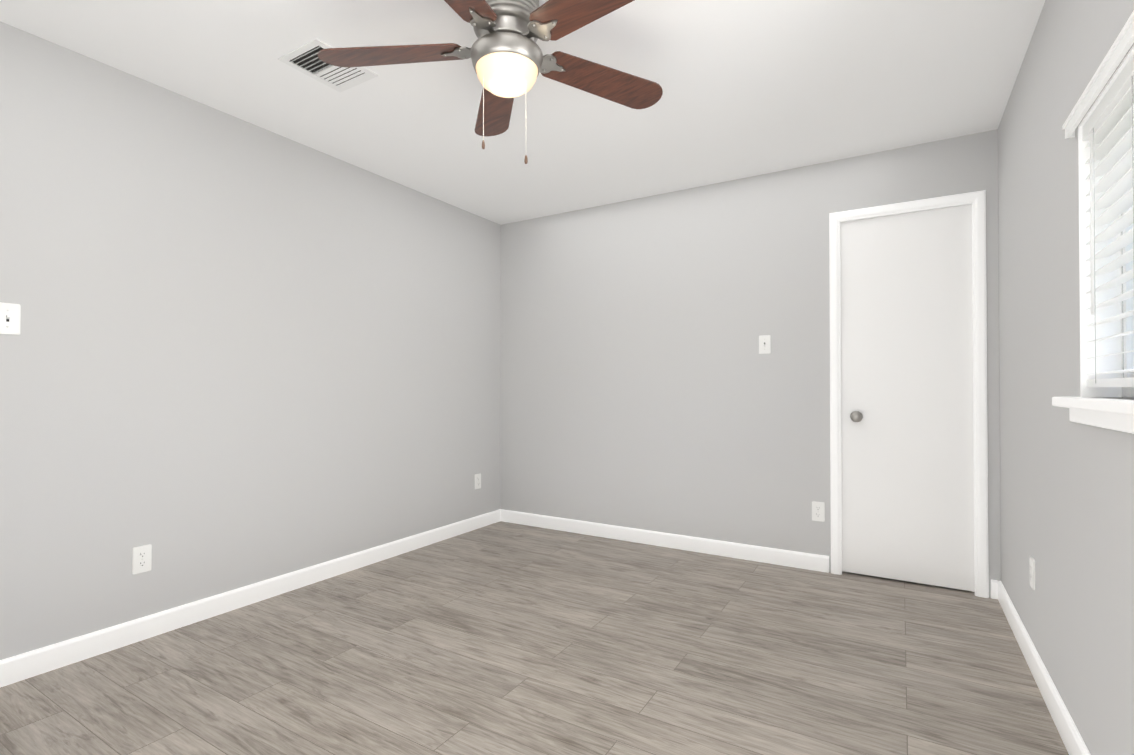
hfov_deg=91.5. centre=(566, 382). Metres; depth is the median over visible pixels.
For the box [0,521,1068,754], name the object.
floor
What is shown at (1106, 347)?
window
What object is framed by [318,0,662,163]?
ceiling fan
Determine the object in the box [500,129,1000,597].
wall
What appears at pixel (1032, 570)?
electrical outlet
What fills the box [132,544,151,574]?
electrical outlet
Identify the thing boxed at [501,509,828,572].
baseboard
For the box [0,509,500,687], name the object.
baseboard
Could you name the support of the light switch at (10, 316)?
attached to the wall at (236, 353)
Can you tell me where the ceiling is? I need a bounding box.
[0,0,1044,224]
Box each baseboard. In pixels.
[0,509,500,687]
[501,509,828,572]
[991,579,997,598]
[998,581,1090,754]
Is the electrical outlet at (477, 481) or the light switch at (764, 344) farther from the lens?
the electrical outlet at (477, 481)
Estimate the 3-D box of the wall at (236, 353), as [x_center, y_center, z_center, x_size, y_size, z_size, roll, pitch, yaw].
[-1.686,-0.101,2.812,0.140,2.440,4.440,0,-1,31]
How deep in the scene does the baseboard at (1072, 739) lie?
1.92 m
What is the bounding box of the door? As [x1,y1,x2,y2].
[840,204,974,591]
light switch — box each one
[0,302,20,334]
[759,335,770,353]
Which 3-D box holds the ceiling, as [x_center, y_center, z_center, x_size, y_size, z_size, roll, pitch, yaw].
[-0.230,-1.379,1.943,3.544,0.100,4.440,0,-1,31]
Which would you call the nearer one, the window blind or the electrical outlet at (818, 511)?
the window blind
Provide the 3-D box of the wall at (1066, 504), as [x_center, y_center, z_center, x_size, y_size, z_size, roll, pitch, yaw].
[1.226,-0.118,1.049,0.140,2.440,4.440,0,-1,31]
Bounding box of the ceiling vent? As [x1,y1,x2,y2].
[278,38,377,91]
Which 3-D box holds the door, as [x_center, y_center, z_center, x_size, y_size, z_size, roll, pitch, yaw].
[1.881,0.080,3.084,0.632,2.060,0.102,0,-1,31]
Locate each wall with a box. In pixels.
[0,21,500,659]
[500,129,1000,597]
[998,0,1133,754]
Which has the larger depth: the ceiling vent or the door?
the door
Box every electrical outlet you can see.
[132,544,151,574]
[475,473,480,488]
[812,501,824,521]
[1029,556,1034,589]
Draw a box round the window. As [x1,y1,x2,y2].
[1052,45,1133,433]
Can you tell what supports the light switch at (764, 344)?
attached to the wall at (645, 384)
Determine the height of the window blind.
0.768 m
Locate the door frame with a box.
[829,190,988,597]
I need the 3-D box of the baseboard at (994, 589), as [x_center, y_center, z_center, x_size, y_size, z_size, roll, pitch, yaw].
[2.216,1.072,2.862,0.028,0.095,0.014,0,-1,31]
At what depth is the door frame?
2.92 m
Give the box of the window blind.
[1062,10,1133,386]

